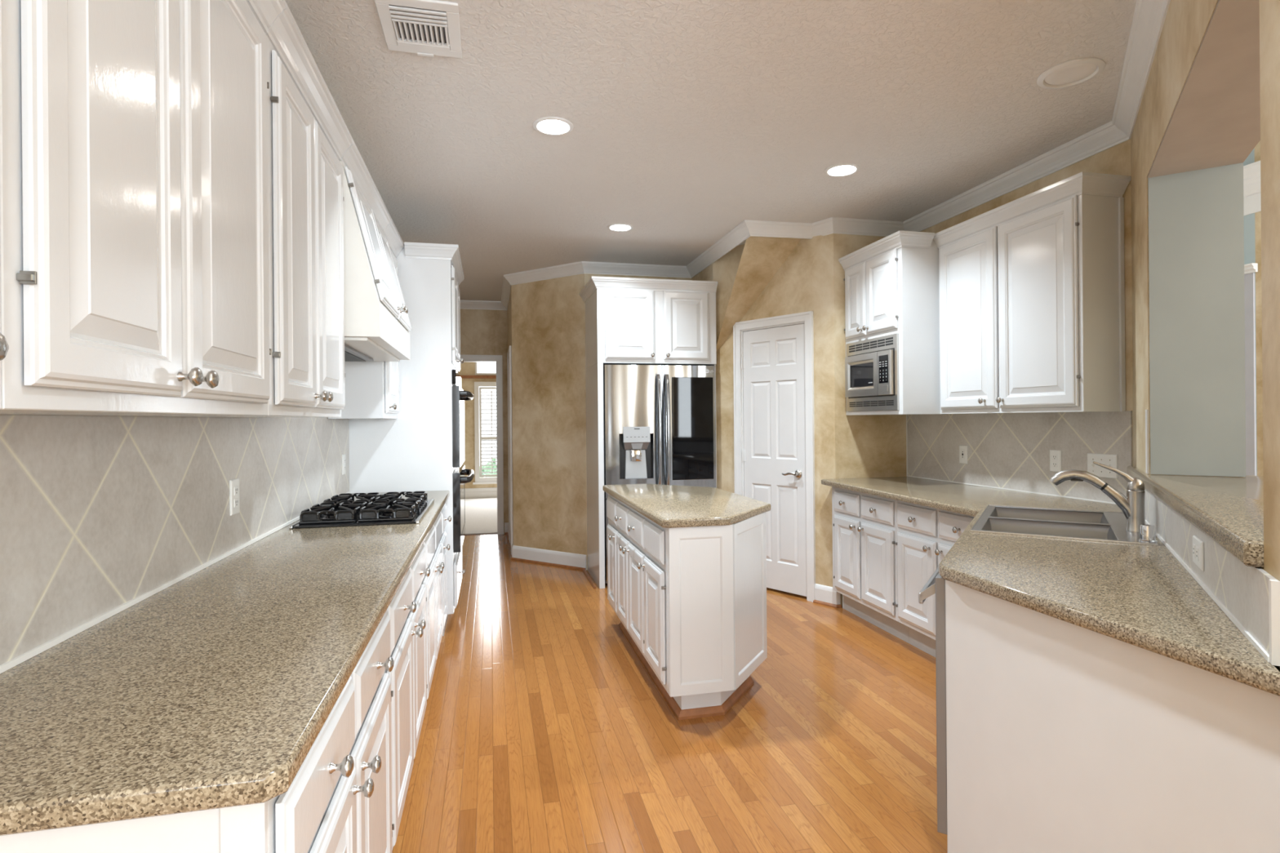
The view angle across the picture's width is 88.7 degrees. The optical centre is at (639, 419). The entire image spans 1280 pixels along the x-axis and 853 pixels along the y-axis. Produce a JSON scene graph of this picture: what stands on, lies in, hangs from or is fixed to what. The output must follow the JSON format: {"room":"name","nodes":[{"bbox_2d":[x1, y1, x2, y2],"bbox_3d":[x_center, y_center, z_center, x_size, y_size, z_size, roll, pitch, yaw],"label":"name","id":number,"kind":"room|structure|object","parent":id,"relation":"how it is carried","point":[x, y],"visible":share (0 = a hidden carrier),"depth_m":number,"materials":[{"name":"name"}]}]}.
{"room":"kitchen","nodes":[
{"label":"kitchen","id":0,"kind":"room"},
{"bbox_2d":[20,414,328,418],"bbox_3d":[-1.437,-0.019,2.210,0.120,2.755,10.950,0,0,-13],"label":"wall","id":1,"kind":"structure","parent":0,"point":[20,415],"depth_m":1.46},
{"bbox_2d":[0,265,8,408],"bbox_3d":[-0.808,-0.551,0.508,0.333,1.078,0.489,0,0,-13],"label":"upper cabinet","id":2,"kind":"object","parent":1,"relation":"attached to","point":[4,347],"visible":1,"depth_m":0.70,"materials":[{"name":"wood"}]},
{"bbox_2d":[0,0,285,416],"bbox_3d":[-0.968,-0.549,1.209,0.333,1.078,0.945,0,0,-13],"label":"upper cabinet","id":3,"kind":"object","parent":1,"relation":"attached to","point":[134,211],"visible":1,"depth_m":1.03,"materials":[{"name":"wood"}]},
{"bbox_2d":[0,414,350,673],"bbox_3d":[-1.396,0.051,2.335,0.014,0.786,3.375,0,0,-13],"label":"tile backsplash","id":4,"kind":"structure","parent":1,"relation":"attached to","point":[100,516],"depth_m":1.55,"materials":[{"name":"beige tile"}]},
{"bbox_2d":[229,478,239,515],"bbox_3d":[-1.355,0.258,2.191,0.009,0.117,0.072,0,0,-13],"label":"outlet","id":5,"kind":"object","parent":4,"relation":"attached to","point":[234,505],"visible":1,"depth_m":2.18,"materials":[{"name":"white plastic"}]},
{"bbox_2d":[234,486,238,495],"bbox_3d":[-1.351,0.238,2.191,0.002,0.028,0.034,0,0,-13],"label":"receptacle","id":6,"kind":"object","parent":5,"relation":"attached to","point":[236,488],"depth_m":2.19,"materials":[{"name":"white plastic"}]},
{"bbox_2d":[234,497,238,507],"bbox_3d":[-1.351,0.278,2.191,0.002,0.028,0.034,0,0,-13],"label":"receptacle","id":7,"kind":"object","parent":5,"relation":"attached to","point":[236,500],"depth_m":2.19,"materials":[{"name":"white plastic"}]},
{"bbox_2d":[342,453,345,475],"bbox_3d":[-1.727,0.261,3.821,0.009,0.117,0.072,0,0,-13],"label":"outlet","id":8,"kind":"object","parent":4,"relation":"attached to","point":[344,455],"visible":1,"depth_m":3.81,"materials":[{"name":"white plastic"}]},
{"bbox_2d":[169,2,352,417],"bbox_3d":[-1.169,-0.548,2.087,0.333,1.078,0.852,0,0,-13],"label":"upper cabinet","id":9,"kind":"object","parent":1,"relation":"attached to","point":[308,136],"visible":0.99,"depth_m":1.96,"materials":[{"name":"wood"}]},
{"bbox_2d":[328,217,404,418],"bbox_3d":[-1.550,-0.544,3.753,0.333,1.078,0.537,0,0,-13],"label":"upper cabinet","id":10,"kind":"object","parent":1,"relation":"attached to","point":[371,388],"visible":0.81,"depth_m":3.51,"materials":[{"name":"wood"}]},
{"bbox_2d":[339,139,411,361],"bbox_3d":[-1.316,-0.690,3.011,0.460,0.791,1.007,0,0,-13],"label":"range hood","id":11,"kind":"object","parent":1,"relation":"attached to","point":[377,325],"visible":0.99,"depth_m":2.63,"materials":[{"name":"white wood"}]},
{"bbox_2d":[457,362,497,488],"bbox_3d":[-2.868,-0.229,11.408,5.500,3.200,0.120,0,0,-13],"label":"wall","id":12,"kind":"structure","parent":0,"point":[466,368],"depth_m":11.33,"materials":[{"name":"beige paint"}]},
{"bbox_2d":[459,375,496,378],"bbox_3d":[-2.853,-0.739,11.327,5.300,0.050,0.044,0,0,-13],"label":"trim","id":13,"kind":"structure","parent":12,"relation":"attached to","point":[461,376],"depth_m":11.32,"materials":[{"name":"brown wood"}]},
{"bbox_2d":[465,487,497,498],"bbox_3d":[-2.840,1.278,11.343,5.300,0.185,0.014,0,0,-13],"label":"baseboard","id":14,"kind":"structure","parent":12,"relation":"attached to","point":[488,492],"depth_m":11.36,"materials":[{"name":"paint"}]},
{"bbox_2d":[472,382,497,484],"bbox_3d":[-2.405,0.227,11.444,1.010,1.770,0.146,0,0,-13],"label":"window","id":15,"kind":"structure","parent":12,"relation":"in","point":[477,393],"depth_m":11.37,"materials":[{"name":"paint"}]},
{"bbox_2d":[475,362,496,374],"bbox_3d":[-2.439,-1.098,11.475,0.880,0.630,0.076,0,0,-13],"label":"window","id":16,"kind":"structure","parent":12,"relation":"in","point":[476,373],"depth_m":11.36,"materials":[{"name":"paint"}]},
{"bbox_2d":[460,309,508,533],"bbox_3d":[-2.097,-0.013,7.737,1.058,2.755,0.120,0,0,-13],"label":"wall","id":17,"kind":"structure","parent":0,"point":[482,331],"depth_m":7.76,"materials":[{"name":"beige paint"}]},
{"bbox_2d":[460,354,503,534],"bbox_3d":[-2.007,0.301,7.747,0.753,2.125,0.140,0,0,-13],"label":"hall doorway","id":18,"kind":"structure","parent":17,"relation":"in","point":[467,358],"depth_m":7.76,"materials":[{"name":"paint"}]},
{"bbox_2d":[507,289,513,542],"bbox_3d":[-1.345,-0.020,7.093,0.120,2.755,1.472,0,0,-13],"label":"wall","id":19,"kind":"structure","parent":0,"point":[509,307],"depth_m":6.63,"materials":[{"name":"beige paint"}]},
{"bbox_2d":[504,522,508,541],"bbox_3d":[-1.528,1.292,7.547,0.055,0.135,0.500,0,0,-13],"label":"baseboard","id":20,"kind":"structure","parent":19,"relation":"attached to","point":[506,524],"depth_m":7.77,"materials":[{"name":"paint"}]},
{"bbox_2d":[506,345,512,555],"bbox_3d":[-1.364,0.313,6.868,0.020,2.090,0.800,0,0,-13],"label":"door frame","id":21,"kind":"structure","parent":19,"relation":"in","point":[509,352],"depth_m":6.48,"materials":[{"name":"paint"}]},
{"bbox_2d":[511,273,586,565],"bbox_3d":[-0.832,-0.024,6.171,0.892,2.755,0.120,0,0,33],"label":"wall","id":22,"kind":"structure","parent":0,"point":[548,344],"depth_m":6.11,"materials":[{"name":"beige paint"}]},
{"bbox_2d":[510,542,586,570],"bbox_3d":[-0.908,1.287,6.143,1.003,0.135,0.109,0,0,38],"label":"baseboard","id":23,"kind":"structure","parent":22,"relation":"attached to","point":[544,557],"depth_m":6.10,"materials":[{"name":"paint"}]},
{"bbox_2d":[584,273,691,535],"bbox_3d":[-0.011,-0.031,6.050,1.008,2.755,0.120,0,0,-13],"label":"wall","id":24,"kind":"structure","parent":0,"point":[587,276],"depth_m":5.91,"materials":[{"name":"beige paint"}]},
{"bbox_2d":[391,497,947,852],"bbox_3d":[0.429,1.362,4.455,8.800,0.062,15.100,0,0,-13],"label":"floor","id":25,"kind":"structure","parent":0,"point":[544,730],"depth_m":2.75,"materials":[{"name":"brown wood"}]},
{"bbox_2d":[0,609,394,852],"bbox_3d":[-0.823,0.916,1.247,0.608,0.875,0.966,0,0,-13],"label":"base cabinet","id":26,"kind":"object","parent":25,"relation":"on","point":[339,800],"depth_m":1.04,"materials":[{"name":"wood"}]},
{"bbox_2d":[0,490,449,835],"bbox_3d":[-1.107,0.461,2.393,0.593,0.038,3.384,0,0,-13],"label":"countertop","id":27,"kind":"structure","parent":26,"relation":"on","point":[214,689],"depth_m":1.08,"materials":[{"name":"beige stone"}]},
{"bbox_2d":[288,491,434,528],"bbox_3d":[-1.271,0.410,3.104,0.504,0.067,0.800,0,0,-13],"label":"gas cooktop","id":28,"kind":"object","parent":27,"relation":"in","point":[375,508],"visible":1,"depth_m":2.85,"materials":[{"name":"black metal"}]},
{"bbox_2d":[347,241,465,635],"bbox_3d":[-1.546,0.136,4.472,0.666,2.447,0.952,0,0,-13],"label":"oven tower","id":29,"kind":"object","parent":25,"relation":"on","point":[412,451],"visible":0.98,"depth_m":4.08,"materials":[{"name":"wood"}]},
{"bbox_2d":[452,369,474,552],"bbox_3d":[-1.449,0.275,4.494,0.604,1.184,0.772,0,0,-13],"label":"double oven","id":30,"kind":"object","parent":29,"relation":"in","point":[460,396],"visible":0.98,"depth_m":4.17,"materials":[{"name":"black metal"}]},
{"bbox_2d":[384,543,430,850],"bbox_3d":[-1.040,0.918,2.194,0.608,0.875,0.973,0,0,-13],"label":"base cabinet","id":31,"kind":"object","parent":25,"relation":"on","point":[406,611],"visible":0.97,"depth_m":2.08,"materials":[{"name":"wood"}]},
{"bbox_2d":[421,512,444,699],"bbox_3d":[-1.253,0.920,3.127,0.608,0.875,0.937,0,0,-13],"label":"base cabinet","id":32,"kind":"object","parent":25,"relation":"on","point":[433,584],"visible":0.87,"depth_m":3.07,"materials":[{"name":"wood"}]},
{"bbox_2d":[438,503,451,628],"bbox_3d":[-1.410,0.921,3.812,0.608,0.875,0.465,0,0,-13],"label":"base cabinet","id":33,"kind":"object","parent":25,"relation":"on","point":[443,540],"visible":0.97,"depth_m":3.80,"materials":[{"name":"wood"}]},
{"bbox_2d":[579,275,717,589],"bbox_3d":[0.061,0.105,5.627,1.050,2.481,0.728,0,0,-13],"label":"refrigerator surround","id":34,"kind":"object","parent":25,"relation":"on","point":[629,321],"visible":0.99,"depth_m":5.33,"materials":[{"name":"wood"}]},
{"bbox_2d":[603,364,715,583],"bbox_3d":[0.113,0.452,5.608,0.928,1.788,0.734,0,0,-13],"label":"refrigerator","id":35,"kind":"object","parent":25,"relation":"on","point":[660,421],"visible":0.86,"depth_m":5.31,"materials":[{"name":"metal"}]},
{"bbox_2d":[622,442,649,449],"bbox_3d":[-0.030,0.212,5.292,0.212,0.059,0.052,0,0,-13],"label":"water dispenser","id":36,"kind":"object","parent":35,"relation":"attached to","point":[626,446],"depth_m":5.28,"materials":[{"name":"metal"}]},
{"bbox_2d":[606,493,767,719],"bbox_3d":[0.227,0.907,3.652,0.660,0.875,1.511,0,0,-13],"label":"kitchen island","id":37,"kind":"object","parent":25,"relation":"on","point":[691,602],"visible":0.98,"depth_m":2.95,"materials":[{"name":"wood"}]},
{"bbox_2d":[602,484,770,528],"bbox_3d":[0.249,0.449,3.661,0.666,0.038,1.576,0,0,-13],"label":"island countertop","id":38,"kind":"structure","parent":37,"relation":"on","point":[668,506],"depth_m":3.33,"materials":[{"name":"beige stone"}]},
{"bbox_2d":[831,486,908,643],"bbox_3d":[1.721,0.894,4.314,0.688,0.875,0.752,0,0,-13],"label":"base cabinet","id":39,"kind":"object","parent":25,"relation":"on","point":[864,526],"visible":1,"depth_m":4.18,"materials":[{"name":"wood"}]},
{"bbox_2d":[821,476,1279,696],"bbox_3d":[1.671,0.437,2.910,1.275,0.038,3.813,0,0,8],"label":"countertop","id":40,"kind":"structure","parent":39,"relation":"on","point":[1141,596],"depth_m":1.73,"materials":[{"name":"beige stone"}]},
{"bbox_2d":[969,504,1157,546],"bbox_3d":[1.708,0.477,2.666,0.573,0.241,0.838,0,0,32],"label":"sink","id":41,"kind":"object","parent":40,"relation":"in","point":[1050,522],"depth_m":2.69,"materials":[{"name":"metal"}]},
{"bbox_2d":[989,506,1109,524],"bbox_3d":[1.778,0.505,2.856,0.428,0.183,0.372,0,0,32],"label":"basin","id":42,"kind":"object","parent":41,"relation":"in","point":[997,515],"depth_m":2.96,"materials":[{"name":"silver metal"}]},
{"bbox_2d":[982,517,1117,539],"bbox_3d":[1.567,0.507,2.521,0.428,0.183,0.372,0,0,32],"label":"basin","id":43,"kind":"object","parent":41,"relation":"in","point":[1006,526],"depth_m":2.64,"materials":[{"name":"silver metal"}]},
{"bbox_2d":[1048,461,1145,533],"bbox_3d":[1.730,0.286,2.482,0.302,0.255,0.062,0,0,32],"label":"faucet","id":44,"kind":"object","parent":40,"relation":"on","point":[1132,506],"visible":0.98,"depth_m":2.43,"materials":[{"name":"silver metal"}]},
{"bbox_2d":[918,566,946,835],"bbox_3d":[1.259,0.902,2.076,0.610,0.868,0.598,0,0,32],"label":"dishwasher","id":45,"kind":"object","parent":25,"relation":"on","point":[935,584],"visible":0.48,"depth_m":1.95,"materials":[{"name":"metal"}]},
{"bbox_2d":[895,500,974,657],"bbox_3d":[1.888,0.893,3.582,0.688,0.875,0.746,0,0,-13],"label":"base cabinet","id":46,"kind":"object","parent":25,"relation":"on","point":[925,535],"visible":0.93,"depth_m":3.66,"materials":[{"name":"wood"}]},
{"bbox_2d":[945,579,1279,852],"bbox_3d":[1.009,0.900,1.537,0.018,0.875,0.866,0,0,-13],"label":"peninsula end panel","id":47,"kind":"object","parent":25,"relation":"on","point":[1062,736],"visible":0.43,"depth_m":1.47,"materials":[{"name":"paint"}]},
{"bbox_2d":[284,0,1136,301],"bbox_3d":[0.568,-1.443,2.620,4.300,0.060,11.250,0,0,-13],"label":"ceiling","id":48,"kind":"structure","parent":0,"point":[692,121],"depth_m":2.98,"materials":[{"name":"paint"}]},
{"bbox_2d":[374,0,462,57],"bbox_3d":[-0.781,-1.395,2.336,0.270,0.014,0.337,0,0,-13],"label":"ceiling vent","id":49,"kind":"object","parent":48,"relation":"in","point":[425,28],"visible":1,"depth_m":2.32,"materials":[{"name":"metal"}]},
{"bbox_2d":[533,116,573,135],"bbox_3d":[-0.415,-1.399,3.129,0.191,0.010,0.191,0,0,-13],"label":"recessed light","id":50,"kind":"object","parent":48,"relation":"in","point":[553,126],"visible":1,"depth_m":3.11,"materials":[{"name":"paint"}]},
{"bbox_2d":[607,222,633,231],"bbox_3d":[-0.144,-1.402,4.781,0.191,0.010,0.191,0,0,-13],"label":"recessed light","id":51,"kind":"object","parent":48,"relation":"in","point":[620,227],"visible":1,"depth_m":4.76,"materials":[{"name":"paint"}]},
{"bbox_2d":[824,163,859,176],"bbox_3d":[1.145,-1.413,3.711,0.191,0.010,0.191,0,0,-13],"label":"recessed light","id":52,"kind":"object","parent":48,"relation":"in","point":[842,169],"visible":1,"depth_m":3.69,"materials":[{"name":"paint"}]},
{"bbox_2d":[1036,57,1105,88],"bbox_3d":[1.768,-1.418,2.690,0.236,0.011,0.236,0,0,-13],"label":"recessed light","id":53,"kind":"object","parent":48,"relation":"in","point":[1075,72],"visible":1,"depth_m":2.68,"materials":[{"name":"paint"}]},
{"bbox_2d":[691,235,801,351],"bbox_3d":[0.889,-0.038,5.456,0.483,2.755,1.440,0,0,-13],"label":"wall","id":54,"kind":"structure","parent":0,"point":[762,257],"depth_m":5.03,"materials":[{"name":"beige paint"}]},
{"bbox_2d":[712,233,835,586],"bbox_3d":[1.052,-0.040,5.138,0.120,2.755,1.152,0,0,-42],"label":"wall","id":55,"kind":"structure","parent":0,"point":[804,282],"depth_m":4.81,"materials":[{"name":"beige paint"}]},
{"bbox_2d":[733,311,815,602],"bbox_3d":[1.057,0.273,5.096,0.172,2.130,0.745,0,0,-42],"label":"door","id":56,"kind":"structure","parent":55,"relation":"in","point":[774,428],"depth_m":5.03,"materials":[{"name":"paint"}]},
{"bbox_2d":[813,583,841,608],"bbox_3d":[1.352,1.268,4.714,0.053,0.135,0.212,0,0,-42],"label":"baseboard","id":57,"kind":"structure","parent":55,"relation":"attached to","point":[824,595],"depth_m":4.71,"materials":[{"name":"paint"}]},
{"bbox_2d":[833,233,906,606],"bbox_3d":[1.661,-0.045,4.791,0.585,2.755,0.120,0,0,-13],"label":"wall","id":58,"kind":"structure","parent":0,"point":[867,446],"depth_m":4.70,"materials":[{"name":"beige paint"}]},
{"bbox_2d":[911,138,1133,504],"bbox_3d":[2.207,-0.472,3.969,0.120,3.600,1.728,0,0,-13],"label":"wall","id":59,"kind":"structure","parent":0,"point":[1115,160],"depth_m":3.20,"materials":[{"name":"beige paint"}]},
{"bbox_2d":[838,230,940,415],"bbox_3d":[1.763,-0.592,4.383,0.551,1.116,0.714,0,0,-13],"label":"upper cabinet","id":60,"kind":"object","parent":59,"relation":"attached to","point":[892,286],"visible":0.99,"depth_m":4.08,"materials":[{"name":"wood"}]},
{"bbox_2d":[844,333,899,411],"bbox_3d":[1.699,-0.300,4.400,0.405,0.478,0.594,0,0,-13],"label":"microwave","id":61,"kind":"object","parent":60,"relation":"in","point":[871,365],"visible":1,"depth_m":4.31,"materials":[{"name":"metal"}]},
{"bbox_2d":[906,410,1132,504],"bbox_3d":[2.148,0.187,3.955,0.010,0.454,1.724,0,0,-13],"label":"tile backsplash","id":62,"kind":"structure","parent":59,"relation":"attached to","point":[1011,451],"depth_m":3.77,"materials":[{"name":"beige tile"}]},
{"bbox_2d":[959,444,968,463],"bbox_3d":[2.081,0.224,4.215,0.008,0.117,0.072,0,0,-13],"label":"outlet","id":63,"kind":"object","parent":62,"relation":"attached to","point":[962,449],"visible":1,"depth_m":4.21,"materials":[{"name":"white plastic"}]},
{"bbox_2d":[1049,449,1062,471],"bbox_3d":[2.238,0.223,3.527,0.009,0.117,0.072,0,0,-13],"label":"outlet","id":64,"kind":"object","parent":62,"relation":"attached to","point":[1055,465],"visible":0.98,"depth_m":3.52,"materials":[{"name":"white plastic"}]},
{"bbox_2d":[1052,454,1057,460],"bbox_3d":[2.235,0.203,3.527,0.002,0.028,0.034,0,0,-13],"label":"receptacle","id":65,"kind":"object","parent":64,"relation":"attached to","point":[1055,457],"depth_m":3.52,"materials":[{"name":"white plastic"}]},
{"bbox_2d":[1052,462,1057,467],"bbox_3d":[2.235,0.243,3.527,0.002,0.028,0.034,0,0,-13],"label":"receptacle","id":66,"kind":"object","parent":64,"relation":"attached to","point":[1055,464],"depth_m":3.52,"materials":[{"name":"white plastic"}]},
{"bbox_2d":[1087,453,1117,479],"bbox_3d":[2.296,0.229,3.258,0.016,0.117,0.163,0,0,-13],"label":"light switch","id":67,"kind":"object","parent":62,"relation":"attached to","point":[1111,460],"visible":0.88,"depth_m":3.25,"materials":[{"name":"white plastic"}]},
{"bbox_2d":[933,171,1131,413],"bbox_3d":[2.077,-0.595,3.593,0.291,1.116,1.066,0,0,-13],"label":"upper cabinet","id":68,"kind":"object","parent":59,"relation":"attached to","point":[1032,286],"visible":1,"depth_m":3.33,"materials":[{"name":"wood"}]},
{"bbox_2d":[1130,0,1279,671],"bbox_3d":[1.827,-0.469,2.026,0.285,3.600,2.787,0,0,32],"label":"wall","id":69,"kind":"structure","parent":0,"point":[1186,23],"depth_m":1.71,"materials":[{"name":"beige paint"}]},
{"bbox_2d":[460,0,1170,310],"bbox_3d":[0.475,-1.366,2.655,3.828,0.092,10.940,0,0,-13],"label":"crown molding","id":70,"kind":"structure","parent":69,"relation":"attached to","point":[1149,15],"depth_m":4.17,"materials":[{"name":"paint"}]},
{"bbox_2d":[1145,409,1149,474],"bbox_3d":[2.045,0.088,2.639,0.006,0.258,0.048,0,0,32],"label":"trim","id":71,"kind":"structure","parent":69,"relation":"attached to","point":[1147,458],"depth_m":2.62,"materials":[{"name":"paint"}]},
{"bbox_2d":[1127,465,1263,567],"bbox_3d":[1.899,0.244,2.006,0.473,0.050,2.322,0,0,32],"label":"countertop","id":72,"kind":"structure","parent":69,"relation":"on","point":[1228,510],"depth_m":1.74,"materials":[{"name":"beige stone"}]},
{"bbox_2d":[1147,162,1245,476],"bbox_3d":[2.151,-0.378,2.535,0.283,1.188,0.009,0,0,32],"label":"wall","id":73,"kind":"structure","parent":69,"relation":"attached to","point":[1196,218],"depth_m":2.53,"materials":[{"name":"paint"}]},
{"bbox_2d":[1147,0,1260,177],"bbox_3d":[1.703,-0.964,1.831,0.285,0.008,1.653,0,0,32],"label":"ceiling","id":74,"kind":"structure","parent":69,"relation":"attached to","point":[1215,122],"depth_m":1.97,"materials":[{"name":"paint"}]},
{"bbox_2d":[1144,488,1279,666],"bbox_3d":[1.714,0.345,2.116,0.014,0.145,2.340,0,0,32],"label":"tile backsplash","id":75,"kind":"structure","parent":69,"relation":"attached to","point":[1249,596],"depth_m":1.40,"materials":[{"name":"white tile"}]},
{"bbox_2d":[1192,535,1204,571],"bbox_3d":[1.437,0.342,1.687,0.009,0.072,0.115,0,0,32],"label":"outlet","id":76,"kind":"object","parent":75,"relation":"attached to","point":[1197,544],"visible":1,"depth_m":1.66,"materials":[{"name":"white plastic"}]},
{"bbox_2d":[1192,543,1195,558],"bbox_3d":[1.446,0.342,1.708,0.002,0.034,0.028,0,0,32],"label":"receptacle","id":77,"kind":"object","parent":76,"relation":"attached to","point":[1193,544],"depth_m":1.71,"materials":[{"name":"white plastic"}]},
{"bbox_2d":[1195,546,1199,561],"bbox_3d":[1.423,0.343,1.670,0.002,0.034,0.028,0,0,32],"label":"receptacle","id":78,"kind":"object","parent":76,"relation":"attached to","point":[1197,548],"depth_m":1.67,"materials":[{"name":"white plastic"}]},
{"bbox_2d":[1243,140,1262,475],"bbox_3d":[5.059,-0.496,2.799,0.120,3.600,6.200,0,0,-13],"label":"wall","id":79,"kind":"structure","parent":0,"point":[1257,148],"depth_m":4.81,"materials":[{"name":"beige paint"}]},
{"bbox_2d":[1244,272,1256,475],"bbox_3d":[4.432,0.114,5.260,0.015,2.390,0.900,0,0,-13],"label":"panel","id":80,"kind":"object","parent":79,"relation":"attached to","point":[1249,278],"visible":0.21,"depth_m":4.84,"materials":[{"name":"paint"}]},
{"bbox_2d":[1243,160,1261,215],"bbox_3d":[4.405,-1.682,5.011,0.150,0.322,1.400,0,0,-13],"label":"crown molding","id":81,"kind":"structure","parent":79,"relation":"attached to","point":[1251,172],"depth_m":4.78,"materials":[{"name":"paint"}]},
{"bbox_3d":[3.198,-0.481,5.513,2.540,3.600,0.120,0,0,-13],"label":"wall","id":82,"kind":"structure","parent":0,"visible":0},
{"bbox_2d":[1244,262,1257,274],"bbox_3d":[4.390,-1.112,5.243,0.055,0.063,0.940,0,0,-13],"label":"rail","id":83,"kind":"object","parent":82,"relation":"attached to","point":[1251,268],"visible":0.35,"depth_m":4.80,"materials":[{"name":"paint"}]},
{"label":"outside","id":84,"kind":"structure","parent":0,"visible":0},
{"bbox_2d":[479,458,497,477],"bbox_3d":[-2.948,1.108,14.084,2.507,0.890,1.064,0,0,-13],"label":"shrub","id":85,"kind":"object","parent":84,"point":[493,460],"visible":0.06,"depth_m":13.81,"materials":[{"name":"green plant"}]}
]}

